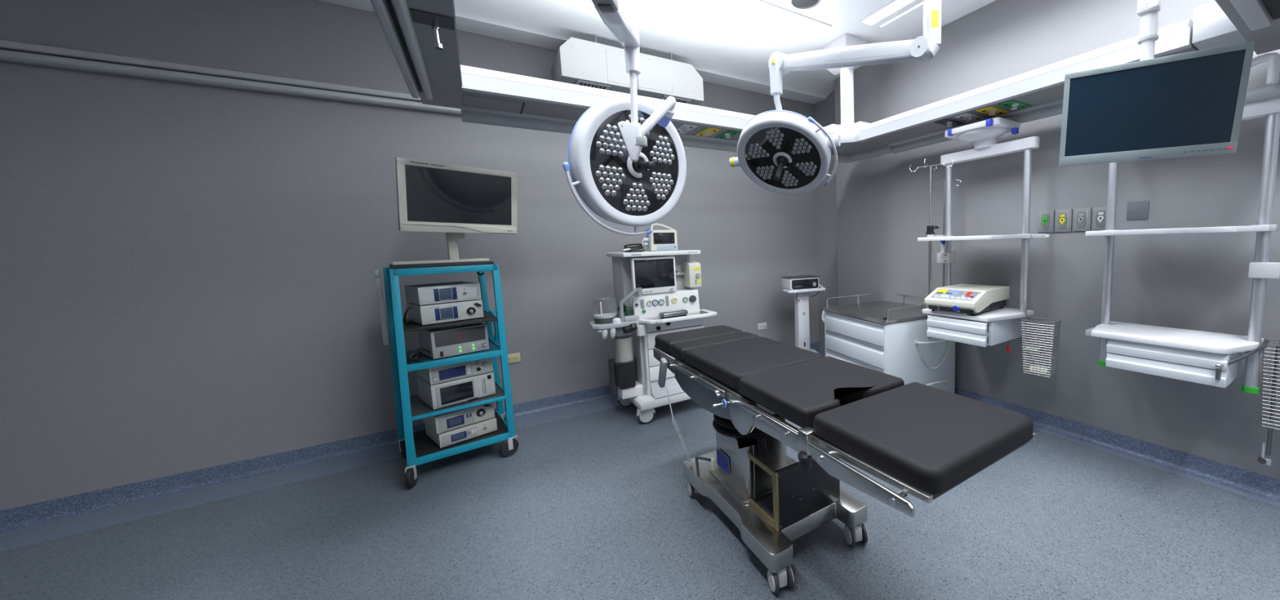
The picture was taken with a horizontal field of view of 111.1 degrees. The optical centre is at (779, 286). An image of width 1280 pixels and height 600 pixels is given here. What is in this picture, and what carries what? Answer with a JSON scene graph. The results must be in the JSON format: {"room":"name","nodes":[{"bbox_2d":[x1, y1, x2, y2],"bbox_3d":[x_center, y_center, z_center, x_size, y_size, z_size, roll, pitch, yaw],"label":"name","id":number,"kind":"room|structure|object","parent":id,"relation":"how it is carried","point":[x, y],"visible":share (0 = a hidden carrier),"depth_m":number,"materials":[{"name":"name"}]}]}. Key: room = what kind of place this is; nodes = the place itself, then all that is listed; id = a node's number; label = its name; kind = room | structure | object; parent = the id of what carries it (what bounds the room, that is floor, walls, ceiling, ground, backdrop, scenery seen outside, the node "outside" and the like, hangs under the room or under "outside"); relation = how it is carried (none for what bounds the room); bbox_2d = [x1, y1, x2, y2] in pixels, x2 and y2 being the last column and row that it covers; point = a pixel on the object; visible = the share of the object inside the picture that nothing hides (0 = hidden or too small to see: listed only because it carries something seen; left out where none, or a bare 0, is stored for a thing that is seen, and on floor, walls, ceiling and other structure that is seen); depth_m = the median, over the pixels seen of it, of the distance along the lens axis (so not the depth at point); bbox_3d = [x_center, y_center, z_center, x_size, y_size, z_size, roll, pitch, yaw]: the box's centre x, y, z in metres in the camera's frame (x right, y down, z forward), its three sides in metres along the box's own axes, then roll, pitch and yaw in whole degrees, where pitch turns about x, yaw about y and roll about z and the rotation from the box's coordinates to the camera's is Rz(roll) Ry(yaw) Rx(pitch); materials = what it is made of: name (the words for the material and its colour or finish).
{"room":"operating room","nodes":[
{"label":"operating room","id":0,"kind":"room"},
{"bbox_2d":[0,0,818,510],"bbox_3d":[-2.618,-0.452,3.452,7.730,3.250,0.100,-6,7,-35],"label":"wall","id":1,"kind":"structure","parent":0,"point":[188,282],"depth_m":2.79,"materials":[{"name":"paint"}]},
{"bbox_2d":[0,40,461,115],"bbox_3d":[-4.028,-1.253,2.288,4.010,0.105,0.068,-6,7,-35],"label":"wall rail","id":2,"kind":"object","parent":1,"relation":"attached to","point":[11,51],"visible":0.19,"depth_m":2.60,"materials":[{"name":"grey metal"}]},
{"bbox_2d":[0,342,820,532],"bbox_3d":[-2.529,1.113,3.553,7.530,0.109,0.045,-6,7,-35],"label":"baseboard","id":3,"kind":"structure","parent":1,"relation":"attached to","point":[20,517],"depth_m":2.78,"materials":[{"name":"plastic"}]},
{"bbox_2d":[507,352,520,363],"bbox_3d":[-2.315,0.624,3.684,0.124,0.080,0.014,-6,7,-35],"label":"wall socket","id":4,"kind":"object","parent":1,"relation":"attached to","point":[513,357],"visible":0.75,"depth_m":3.69,"materials":[{"name":"beige plastic"}]},
{"bbox_2d":[512,355,518,359],"bbox_3d":[-2.289,0.622,3.696,0.040,0.036,0.004,-6,7,-35],"label":"outlet","id":5,"kind":"object","parent":4,"relation":"attached to","point":[514,357],"depth_m":3.69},
{"bbox_2d":[317,0,835,104],"bbox_3d":[-2.481,-2.014,3.028,7.530,0.065,0.540,-6,7,-35],"label":"trim","id":6,"kind":"structure","parent":1,"relation":"attached to","point":[506,20],"depth_m":3.58,"materials":[{"name":"paint"}]},
{"bbox_2d":[551,34,703,105],"bbox_3d":[-1.354,-1.933,3.859,1.215,0.454,0.493,-6,7,-35],"label":"air conditioner","id":7,"kind":"object","parent":1,"relation":"attached to","point":[577,61],"visible":0.72,"depth_m":3.59,"materials":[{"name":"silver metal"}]},
{"bbox_2d":[574,80,610,89],"bbox_3d":[-1.554,-1.675,3.547,0.260,0.012,0.125,-6,7,-35],"label":"grille","id":8,"kind":"object","parent":7,"relation":"attached to","point":[581,82],"depth_m":3.51,"materials":[{"name":"grey metal"}]},
{"bbox_2d":[660,95,691,103],"bbox_3d":[-0.966,-1.734,3.958,0.260,0.012,0.125,-6,7,-35],"label":"grille","id":9,"kind":"object","parent":7,"relation":"attached to","point":[687,100],"depth_m":3.93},
{"bbox_2d":[757,322,766,329],"bbox_3d":[-0.203,0.484,5.162,0.124,0.080,0.014,-6,7,-35],"label":"wall socket","id":10,"kind":"object","parent":1,"relation":"attached to","point":[762,326],"visible":1,"depth_m":5.15,"materials":[{"name":"white plastic"}]},
{"bbox_2d":[0,398,1279,599],"bbox_3d":[-0.814,1.406,1.135,7.730,0.080,6.200,-6,7,-35],"label":"floor","id":11,"kind":"structure","parent":0,"point":[595,505],"depth_m":2.13,"materials":[{"name":"plastic"}]},
{"bbox_2d":[373,261,518,488],"bbox_3d":[-2.296,0.526,2.982,0.674,1.382,0.682,-7,8,-43],"label":"equipment cart","id":12,"kind":"object","parent":11,"relation":"on","point":[418,448],"visible":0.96,"depth_m":2.85,"materials":[{"name":"teal paint"}]},
{"bbox_2d":[407,353,424,364],"bbox_3d":[-2.355,0.464,2.754,0.086,0.034,0.180,-6,7,-35],"label":"cable","id":13,"kind":"object","parent":12,"relation":"on","point":[414,357],"visible":0.91,"depth_m":2.73,"materials":[{"name":"black rubber"}]},
{"bbox_2d":[408,347,430,360],"bbox_3d":[-2.372,0.430,2.812,0.121,0.084,0.322,-6,7,-35],"label":"cable","id":14,"kind":"object","parent":12,"relation":"on","point":[418,348],"visible":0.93,"depth_m":2.72,"materials":[{"name":"black rubber"}]},
{"bbox_2d":[406,299,484,325],"bbox_3d":[-2.298,0.166,2.929,0.374,0.128,0.339,3,7,38],"label":"console","id":15,"kind":"object","parent":12,"relation":"on","point":[433,313],"visible":0.98,"depth_m":2.81,"materials":[{"name":"silver metal"}]},
{"bbox_2d":[403,306,413,324],"bbox_3d":[-2.400,0.187,2.742,0.258,0.131,0.052,4,8,43],"label":"cable","id":16,"kind":"object","parent":15,"relation":"attached to","point":[412,307],"visible":1,"depth_m":2.66,"materials":[{"name":"black rubber"}]},
{"bbox_2d":[404,281,481,305],"bbox_3d":[-2.305,0.044,2.917,0.368,0.118,0.337,3,7,38],"label":"console","id":17,"kind":"object","parent":15,"relation":"on","point":[453,291],"visible":1,"depth_m":2.81,"materials":[{"name":"silver metal"}]},
{"bbox_2d":[466,306,475,314],"bbox_3d":[-2.096,0.168,2.896,0.014,0.052,0.052,3,7,38],"label":"socket","id":18,"kind":"object","parent":15,"relation":"attached to","point":[470,310],"depth_m":2.89,"materials":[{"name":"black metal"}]},
{"bbox_2d":[402,311,497,332],"bbox_3d":[-2.301,0.237,2.960,0.505,0.018,0.540,-7,8,-43],"label":"shelf","id":19,"kind":"object","parent":12,"relation":"attached to","point":[412,326],"depth_m":2.79,"materials":[{"name":"metal"}]},
{"bbox_2d":[417,323,488,359],"bbox_3d":[-2.266,0.365,2.960,0.354,0.185,0.316,3,7,38],"label":"console","id":20,"kind":"object","parent":12,"relation":"on","point":[443,342],"visible":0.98,"depth_m":2.85,"materials":[{"name":"silver metal"}]},
{"bbox_2d":[406,337,501,372],"bbox_3d":[-2.302,0.468,2.992,0.535,0.042,0.578,-7,8,-43],"label":"shelf","id":21,"kind":"object","parent":12,"relation":"attached to","point":[495,350],"depth_m":2.81,"materials":[{"name":"teal metal"}]},
{"bbox_2d":[391,157,517,265],"bbox_3d":[-2.233,-0.478,2.892,0.493,0.638,0.681,3,7,37],"label":"monitor","id":22,"kind":"object","parent":12,"relation":"on","point":[454,201],"visible":0.97,"depth_m":2.74,"materials":[{"name":"white plastic"}]},
{"bbox_2d":[410,161,444,166],"bbox_3d":[-2.142,-0.745,2.589,0.002,0.011,0.162,3,7,37],"label":"print","id":23,"kind":"object","parent":22,"relation":"on","point":[412,163],"depth_m":2.58},
{"bbox_2d":[416,371,495,409],"bbox_3d":[-2.277,0.701,3.000,0.377,0.165,0.358,3,7,38],"label":"console","id":24,"kind":"object","parent":12,"relation":"on","point":[443,394],"visible":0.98,"depth_m":2.87,"materials":[{"name":"silver metal"}]},
{"bbox_2d":[416,357,493,385],"bbox_3d":[-2.274,0.561,2.979,0.376,0.118,0.355,3,7,38],"label":"console","id":25,"kind":"object","parent":24,"relation":"on","point":[433,375],"visible":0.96,"depth_m":2.85,"materials":[{"name":"silver metal"}]},
{"bbox_2d":[411,379,505,420],"bbox_3d":[-2.292,0.786,3.025,0.535,0.024,0.578,-7,8,-43],"label":"shelf","id":26,"kind":"object","parent":12,"relation":"attached to","point":[420,409],"depth_m":2.86,"materials":[{"name":"teal metal"}]},
{"bbox_2d":[424,417,497,448],"bbox_3d":[-2.263,1.000,3.027,0.370,0.096,0.332,3,7,38],"label":"console","id":27,"kind":"object","parent":12,"relation":"on","point":[451,437],"visible":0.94,"depth_m":2.91,"materials":[{"name":"silver metal"}]},
{"bbox_2d":[422,402,494,434],"bbox_3d":[-2.271,0.890,3.008,0.374,0.120,0.335,3,7,38],"label":"console","id":28,"kind":"object","parent":27,"relation":"on","point":[445,422],"visible":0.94,"depth_m":2.88,"materials":[{"name":"silver metal"}]},
{"bbox_2d":[475,408,485,416],"bbox_3d":[-2.077,0.881,2.963,0.014,0.054,0.054,3,7,38],"label":"socket","id":29,"kind":"object","parent":28,"relation":"attached to","point":[479,412],"depth_m":2.96,"materials":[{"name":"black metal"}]},
{"bbox_2d":[413,409,508,465],"bbox_3d":[-2.284,1.064,3.053,0.535,0.047,0.578,-7,8,-43],"label":"shelf","id":30,"kind":"object","parent":12,"relation":"attached to","point":[426,450],"depth_m":2.88,"materials":[{"name":"teal paint"}]},
{"bbox_2d":[588,239,717,423],"bbox_3d":[-1.117,0.350,3.689,1.000,1.515,0.665,-6,7,-35],"label":"machine","id":31,"kind":"object","parent":11,"relation":"on","point":[647,284],"depth_m":3.53,"materials":[{"name":"white plastic"}]},
{"bbox_2d":[613,333,634,364],"bbox_3d":[-1.270,0.506,3.475,0.148,0.230,0.148,-6,7,-35],"label":"canister","id":32,"kind":"object","parent":31,"relation":"on","point":[623,343],"depth_m":3.41,"materials":[{"name":"white plastic"}]},
{"bbox_2d":[617,381,643,399],"bbox_3d":[-1.280,0.873,3.626,0.175,0.090,0.230,-6,7,-35],"label":"box shelf","id":33,"kind":"object","parent":31,"relation":"attached to","point":[634,391],"depth_m":3.54,"materials":[{"name":"white plastic"}]},
{"bbox_2d":[606,249,700,257],"bbox_3d":[-1.103,-0.289,3.724,0.660,0.036,0.540,-6,7,-35],"label":"shelf","id":34,"kind":"object","parent":31,"relation":"attached to","point":[679,253],"depth_m":3.54,"materials":[{"name":"white plastic"}]},
{"bbox_2d":[643,222,677,251],"bbox_3d":[-1.047,-0.431,3.721,0.286,0.243,0.144,-5,7,-29],"label":"patient monitor","id":35,"kind":"object","parent":31,"relation":"on","point":[667,239],"visible":0.89,"depth_m":3.68,"materials":[{"name":"white plastic"}]},
{"bbox_2d":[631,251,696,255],"bbox_3d":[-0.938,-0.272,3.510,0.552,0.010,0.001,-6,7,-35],"label":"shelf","id":36,"kind":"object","parent":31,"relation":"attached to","point":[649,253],"depth_m":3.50,"materials":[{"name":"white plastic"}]},
{"bbox_2d":[658,309,688,317],"bbox_3d":[-0.884,0.227,3.565,0.235,0.044,0.085,-7,8,-41],"label":"mask","id":37,"kind":"object","parent":31,"relation":"on","point":[681,312],"visible":1,"depth_m":3.53,"materials":[{"name":"metal"}]},
{"bbox_2d":[637,308,717,324],"bbox_3d":[-0.879,0.258,3.632,0.660,0.027,0.300,-6,7,-35],"label":"countertop","id":38,"kind":"structure","parent":31,"relation":"on","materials":[{"name":"white plastic"}]},
{"bbox_2d":[781,275,825,353],"bbox_3d":[0.263,0.419,4.811,0.504,1.068,0.405,-4,6,-23],"label":"pedestal","id":39,"kind":"object","parent":11,"relation":"on","point":[807,283],"visible":0.69,"depth_m":4.71,"materials":[{"name":"white metal"}]},
{"bbox_2d":[653,324,1036,594],"bbox_3d":[-0.012,0.803,2.108,0.689,0.872,2.140,-6,7,-35],"label":"table","id":40,"kind":"object","parent":11,"relation":"on","point":[923,441],"visible":0.95,"depth_m":1.71,"materials":[{"name":"black leather"}]},
{"bbox_2d":[657,355,691,463],"bbox_3d":[-0.633,0.722,2.506,0.289,0.594,0.056,4,8,44],"label":"hand control","id":41,"kind":"object","parent":40,"relation":"on","point":[664,363],"visible":1,"depth_m":2.50,"materials":[{"name":"grey plastic"}]},
{"bbox_2d":[747,451,839,531],"bbox_3d":[0.073,0.919,2.061,0.374,0.272,0.242,-6,7,-35],"label":"box","id":42,"kind":"object","parent":40,"relation":"on","point":[798,494],"visible":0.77,"depth_m":1.94,"materials":[{"name":"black metal"}]},
{"bbox_2d":[821,292,955,393],"bbox_3d":[0.992,0.570,3.927,0.799,0.904,1.045,-5,7,-27],"label":"base cabinet","id":43,"kind":"object","parent":11,"relation":"on","point":[887,337],"visible":0.76,"depth_m":3.59,"materials":[{"name":"silver metal"}]},
{"bbox_2d":[510,0,996,83],"bbox_3d":[-0.913,-1.915,0.794,7.730,0.100,6.200,-6,7,-35],"label":"ceiling","id":44,"kind":"structure","parent":0,"point":[691,23],"depth_m":3.51,"materials":[{"name":"paint"}]},
{"bbox_2d":[695,0,831,38],"bbox_3d":[-0.588,-2.089,2.996,2.360,0.022,0.240,-6,7,-35],"label":"recessed light","id":45,"kind":"object","parent":44,"relation":"in","point":[761,11],"visible":1,"depth_m":3.35,"materials":[{"name":"paint"}]},
{"bbox_2d":[727,0,828,31],"bbox_3d":[-0.554,-2.081,2.947,2.300,0.006,0.090,-6,7,-35],"label":"diffuser","id":46,"kind":"object","parent":45,"relation":"attached to","point":[760,6],"depth_m":3.34,"materials":[{"name":"white plastic"}]},
{"bbox_2d":[790,0,821,8],"bbox_3d":[0.197,-2.136,3.178,0.230,0.013,0.230,-6,7,-35],"label":"ceiling speaker","id":47,"kind":"object","parent":44,"relation":"attached to","point":[799,4],"visible":1,"depth_m":3.21},
{"bbox_2d":[823,33,892,163],"bbox_3d":[0.646,-1.754,4.047,0.640,0.978,0.650,-6,7,-35],"label":"support post","id":48,"kind":"object","parent":44,"relation":"attached to","point":[851,149],"visible":0.59,"depth_m":3.91,"materials":[{"name":"white metal"}]},
{"bbox_2d":[460,64,833,152],"bbox_3d":[-0.748,-1.218,3.212,2.680,0.205,0.481,-6,7,-35],"label":"beam","id":49,"kind":"structure","parent":48,"relation":"attached to","point":[553,106],"depth_m":2.70,"materials":[{"name":"silver metal"}]},
{"bbox_2d":[369,0,524,114],"bbox_3d":[-0.837,-0.996,1.113,0.528,0.261,3.710,-6,7,-35],"label":"beam","id":50,"kind":"structure","parent":49,"relation":"attached to","point":[421,35],"depth_m":1.81,"materials":[{"name":"silver metal"}]},
{"bbox_2d":[680,127,688,133],"bbox_3d":[-0.710,-1.174,3.199,0.041,0.012,0.124,-2,6,-3],"label":"socket","id":51,"kind":"object","parent":49,"relation":"attached to","point":[685,130],"depth_m":3.22,"materials":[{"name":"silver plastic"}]},
{"bbox_2d":[675,124,697,133],"bbox_3d":[-0.711,-1.183,3.198,0.105,0.006,0.250,-6,7,-35],"label":"outlet plate","id":52,"kind":"object","parent":49,"relation":"attached to","point":[682,128],"depth_m":3.16,"materials":[{"name":"white plastic"}]},
{"bbox_2d":[694,127,720,137],"bbox_3d":[-0.555,-1.199,3.306,0.105,0.006,0.250,-6,7,-35],"label":"outlet plate","id":53,"kind":"object","parent":49,"relation":"attached to","point":[705,131],"depth_m":3.28,"materials":[{"name":"yellow plastic"}]},
{"bbox_2d":[704,130,711,136],"bbox_3d":[-0.555,-1.190,3.307,0.041,0.012,0.124,-2,6,-3],"label":"socket","id":54,"kind":"object","parent":49,"relation":"attached to","point":[708,133],"depth_m":3.33,"materials":[{"name":"yellow plastic"}]},
{"bbox_2d":[724,133,730,138],"bbox_3d":[-0.412,-1.205,3.407,0.041,0.012,0.124,-2,6,-3],"label":"socket","id":55,"kind":"object","parent":49,"relation":"attached to","point":[727,135],"depth_m":3.41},
{"bbox_2d":[715,129,741,139],"bbox_3d":[-0.412,-1.214,3.406,0.105,0.006,0.250,-6,7,-35],"label":"outlet plate","id":56,"kind":"object","parent":49,"relation":"attached to","point":[727,134],"depth_m":3.38,"materials":[{"name":"green plastic"}]},
{"bbox_2d":[859,18,1199,153],"bbox_3d":[1.517,-1.265,3.009,0.481,0.205,2.130,-6,7,-35],"label":"beam","id":57,"kind":"structure","parent":48,"relation":"attached to","point":[1037,94],"depth_m":2.83,"materials":[{"name":"silver metal"}]},
{"bbox_2d":[933,119,964,127],"bbox_3d":[1.305,-1.249,3.253,0.250,0.006,0.105,-6,7,-35],"label":"outlet plate","id":58,"kind":"object","parent":57,"relation":"attached to","point":[947,122],"depth_m":3.23,"materials":[{"name":"grey plastic"}]},
{"bbox_2d":[946,121,952,126],"bbox_3d":[1.306,-1.240,3.254,0.041,0.012,0.124,1,6,23],"label":"socket","id":59,"kind":"object","parent":57,"relation":"attached to","point":[948,123],"depth_m":3.27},
{"bbox_2d":[953,112,986,121],"bbox_3d":[1.400,-1.238,3.119,0.250,0.006,0.105,-6,7,-35],"label":"outlet plate","id":60,"kind":"object","parent":57,"relation":"attached to","point":[968,117],"depth_m":3.09,"materials":[{"name":"grey plastic"}]},
{"bbox_2d":[966,115,973,121],"bbox_3d":[1.401,-1.230,3.120,0.041,0.012,0.124,1,6,23],"label":"socket","id":61,"kind":"object","parent":57,"relation":"attached to","point":[969,118],"depth_m":3.14,"materials":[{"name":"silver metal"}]},
{"bbox_2d":[917,116,1050,346],"bbox_3d":[1.459,-0.404,3.094,0.541,1.575,0.820,-6,7,-35],"label":"pendant","id":62,"kind":"object","parent":57,"relation":"hanging from","point":[996,326],"visible":0.91,"depth_m":3.00,"materials":[{"name":"white metal"}]},
{"bbox_2d":[928,179,961,286],"bbox_3d":[1.313,-0.334,3.493,0.195,1.052,0.295,-6,7,-35],"label":"pole","id":63,"kind":"object","parent":62,"relation":"attached to","point":[943,257],"visible":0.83,"depth_m":3.49,"materials":[{"name":"metal"}]},
{"bbox_2d":[909,159,953,339],"bbox_3d":[1.226,-0.277,3.448,0.246,1.432,0.246,-3,6,-10],"label":"pole","id":64,"kind":"object","parent":63,"relation":"attached to","point":[930,228],"visible":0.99,"depth_m":3.42,"materials":[{"name":"metal"}]},
{"bbox_2d":[924,284,1009,315],"bbox_3d":[1.410,0.095,3.191,0.553,0.165,0.380,-6,8,-39],"label":"electrosurgical unit","id":65,"kind":"object","parent":62,"relation":"on","point":[958,299],"visible":1,"depth_m":3.06,"materials":[{"name":"white plastic"}]},
{"bbox_2d":[952,305,959,311],"bbox_3d":[1.245,0.152,2.989,0.035,0.049,0.048,-6,8,-39],"label":"socket","id":66,"kind":"object","parent":65,"relation":"attached to","point":[955,308],"depth_m":2.98,"materials":[{"name":"blue plastic"}]},
{"bbox_2d":[990,299,1004,308],"bbox_3d":[1.611,0.128,3.133,0.240,0.050,0.004,-6,8,-39],"label":"vent","id":67,"kind":"object","parent":65,"relation":"attached to","point":[994,304],"depth_m":3.12,"materials":[{"name":"plastic"}]},
{"bbox_2d":[917,234,1026,240],"bbox_3d":[1.448,-0.361,3.156,0.475,0.028,0.659,-6,7,-35],"label":"shelf","id":68,"kind":"object","parent":62,"relation":"attached to","point":[948,237],"depth_m":2.93,"materials":[{"name":"white metal"}]},
{"bbox_2d":[921,307,1034,322],"bbox_3d":[1.466,0.190,3.202,0.505,0.030,0.640,-6,7,-35],"label":"shelf","id":69,"kind":"object","parent":62,"relation":"attached to","point":[997,314],"depth_m":3.01,"materials":[{"name":"white metal"}]},
{"bbox_2d":[1005,340,1009,353],"bbox_3d":[1.661,0.435,3.085,0.006,0.104,0.027,-6,7,-35],"label":"tag","id":70,"kind":"object","parent":62,"relation":"hanging from","point":[1007,348],"visible":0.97,"depth_m":3.08,"materials":[{"name":"red plastic"}]},
{"bbox_2d":[1021,316,1061,377],"bbox_3d":[1.792,0.414,2.928,0.146,0.375,0.213,-7,8,-43],"label":"wire basket","id":71,"kind":"object","parent":62,"relation":"hanging from","point":[1025,321],"depth_m":2.91,"materials":[{"name":"silver metal"}]},
{"bbox_2d":[1028,364,1049,373],"bbox_3d":[1.800,0.574,2.942,0.075,0.035,0.110,-7,8,-43],"label":"packet","id":72,"kind":"object","parent":71,"relation":"in","point":[1039,369],"visible":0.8,"depth_m":2.92,"materials":[{"name":"white plastic"}]},
{"bbox_2d":[975,106,1008,115],"bbox_3d":[1.497,-1.227,2.982,0.250,0.006,0.105,-6,7,-35],"label":"outlet plate","id":73,"kind":"object","parent":57,"relation":"attached to","point":[987,110],"depth_m":2.96,"materials":[{"name":"yellow plastic"}]},
{"bbox_2d":[988,109,995,115],"bbox_3d":[1.497,-1.218,2.983,0.041,0.012,0.124,1,6,23],"label":"socket","id":74,"kind":"object","parent":57,"relation":"attached to","point":[991,112],"depth_m":2.99,"materials":[{"name":"white plastic"}]},
{"bbox_2d":[997,99,1031,110],"bbox_3d":[1.584,-1.217,2.858,0.250,0.006,0.105,-6,7,-35],"label":"outlet plate","id":75,"kind":"object","parent":57,"relation":"attached to","point":[1011,104],"depth_m":2.83,"materials":[{"name":"green plastic"}]},
{"bbox_2d":[1010,102,1018,110],"bbox_3d":[1.585,-1.208,2.859,0.041,0.012,0.124,1,6,23],"label":"socket","id":76,"kind":"object","parent":57,"relation":"attached to","point":[1013,105],"depth_m":2.86,"materials":[{"name":"white plastic"}]},
{"bbox_2d":[1084,52,1279,393],"bbox_3d":[2.121,-0.286,2.261,0.428,1.623,0.807,-6,7,-35],"label":"pendant","id":77,"kind":"object","parent":57,"relation":"hanging from","point":[1205,357],"visible":0.77,"depth_m":2.12,"materials":[{"name":"white metal"}]},
{"bbox_2d":[1084,225,1269,235],"bbox_3d":[2.114,-0.297,2.285,0.390,0.028,0.678,-6,7,-35],"label":"shelf","id":78,"kind":"object","parent":77,"relation":"attached to","point":[1260,229],"depth_m":2.11,"materials":[{"name":"white metal"}]},
{"bbox_2d":[1090,320,1263,354],"bbox_3d":[2.132,0.275,2.333,0.420,0.030,0.660,-6,7,-35],"label":"shelf","id":79,"kind":"object","parent":77,"relation":"attached to","point":[1200,342],"depth_m":2.24,"materials":[{"name":"white metal"}]},
{"bbox_2d":[1259,337,1279,429],"bbox_3d":[2.519,0.492,2.101,0.163,0.425,0.217,-7,8,-40],"label":"wire basket","id":80,"kind":"object","parent":77,"relation":"hanging from","point":[1262,351],"visible":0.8,"depth_m":2.12,"materials":[{"name":"silver metal"}]},
{"bbox_2d":[1257,346,1279,465],"bbox_3d":[2.517,0.611,2.182,0.024,0.630,0.046,-6,7,-35],"label":"hook","id":81,"kind":"object","parent":80,"relation":"hanging from","point":[1262,460],"visible":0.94,"depth_m":2.18,"materials":[{"name":"metal"}]},
{"bbox_2d":[1191,0,1279,54],"bbox_3d":[1.150,-1.079,1.097,3.290,0.210,0.570,-6,7,-35],"label":"beam","id":82,"kind":"structure","parent":57,"relation":"attached to","point":[1217,23],"depth_m":1.92,"materials":[{"name":"white metal"}]},
{"bbox_2d":[858,0,923,30],"bbox_3d":[1.434,-2.111,2.618,0.240,0.022,2.360,-6,7,-35],"label":"recessed light","id":83,"kind":"object","parent":44,"relation":"in","point":[895,10],"visible":1,"depth_m":3.37,"materials":[{"name":"paint"}]},
{"bbox_2d":[862,0,913,25],"bbox_3d":[1.385,-2.102,2.584,0.090,0.006,2.300,-6,7,-35],"label":"diffuser","id":84,"kind":"object","parent":83,"relation":"attached to","point":[893,6],"depth_m":3.35,"materials":[{"name":"white plastic"}]},
{"bbox_2d":[1058,0,1254,166],"bbox_3d":[1.417,-1.251,1.619,0.542,1.528,0.203,2,7,33],"label":"monitor","id":85,"kind":"object","parent":44,"relation":"hanging from","point":[1192,104],"visible":1,"depth_m":1.61,"materials":[{"name":"white metal"}]},
{"bbox_2d":[813,90,838,351],"bbox_3d":[0.797,-0.735,5.206,0.100,3.250,0.930,-6,7,-35],"label":"wall","id":86,"kind":"structure","parent":0,"point":[824,110],"depth_m":5.39,"materials":[{"name":"paint"}]},
{"bbox_2d":[0,350,825,551],"bbox_3d":[-2.431,1.179,3.422,7.530,0.002,0.290,-6,7,-35],"label":"trim","id":87,"kind":"structure","parent":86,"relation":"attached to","point":[48,531],"depth_m":2.67,"materials":[{"name":"plastic"}]},
{"bbox_2d":[834,0,1279,479],"bbox_3d":[2.330,-0.528,2.748,0.230,3.250,5.470,-6,7,-35],"label":"wall","id":88,"kind":"structure","parent":0,"point":[1196,282],"depth_m":3.00,"materials":[{"name":"paint"}]},
{"bbox_2d":[1037,209,1054,232],"bbox_3d":[1.938,-0.471,3.091,0.030,0.156,0.104,-6,7,-35],"label":"outlet","id":89,"kind":"object","parent":88,"relation":"attached to","point":[1046,218],"visible":1,"depth_m":3.08,"materials":[{"name":"plastic"}]},
{"bbox_2d":[1054,208,1072,231],"bbox_3d":[2.003,-0.464,2.999,0.030,0.156,0.104,-6,7,-35],"label":"outlet","id":90,"kind":"object","parent":88,"relation":"attached to","point":[1063,221],"visible":1,"depth_m":2.99,"materials":[{"name":"plastic"}]},
{"bbox_2d":[1072,207,1091,231],"bbox_3d":[2.068,-0.456,2.907,0.030,0.156,0.104,-6,7,-35],"label":"outlet","id":91,"kind":"object","parent":88,"relation":"attached to","point":[1082,220],"visible":1,"depth_m":2.90,"materials":[{"name":"grey plastic"}]},
{"bbox_2d":[1091,206,1106,231],"bbox_3d":[2.133,-0.449,2.814,0.030,0.156,0.104,-6,7,-35],"label":"outlet","id":92,"kind":"object","parent":88,"relation":"attached to","point":[1099,213],"visible":0.82,"depth_m":2.82,"materials":[{"name":"grey plastic"}]},
{"bbox_2d":[954,386,1279,507],"bbox_3d":[2.236,1.041,2.870,0.045,0.109,5.370,-6,7,-35],"label":"baseboard","id":93,"kind":"structure","parent":88,"relation":"attached to","point":[1255,483],"depth_m":2.70,"materials":[{"name":"plastic"}]},
{"bbox_2d":[1126,200,1149,220],"bbox_3d":[2.247,-0.475,2.665,0.010,0.112,0.106,-6,7,-35],"label":"blank plate","id":94,"kind":"object","parent":88,"relation":"attached to","point":[1135,210],"visible":1,"depth_m":2.66,"materials":[{"name":"grey plastic"}]},
{"bbox_3d":[0.024,-1.711,1.471,0.400,0.500,0.400,-6,7,-35],"label":"ceiling mount","id":95,"kind":"structure","parent":0,"visible":0},
{"bbox_2d":[562,0,941,235],"bbox_3d":[-0.199,-0.873,2.011,1.377,1.203,1.630,-6,7,-35],"label":"light","id":96,"kind":"object","parent":95,"relation":"hanging from","point":[627,162],"depth_m":2.13,"materials":[{"name":"white metal"}]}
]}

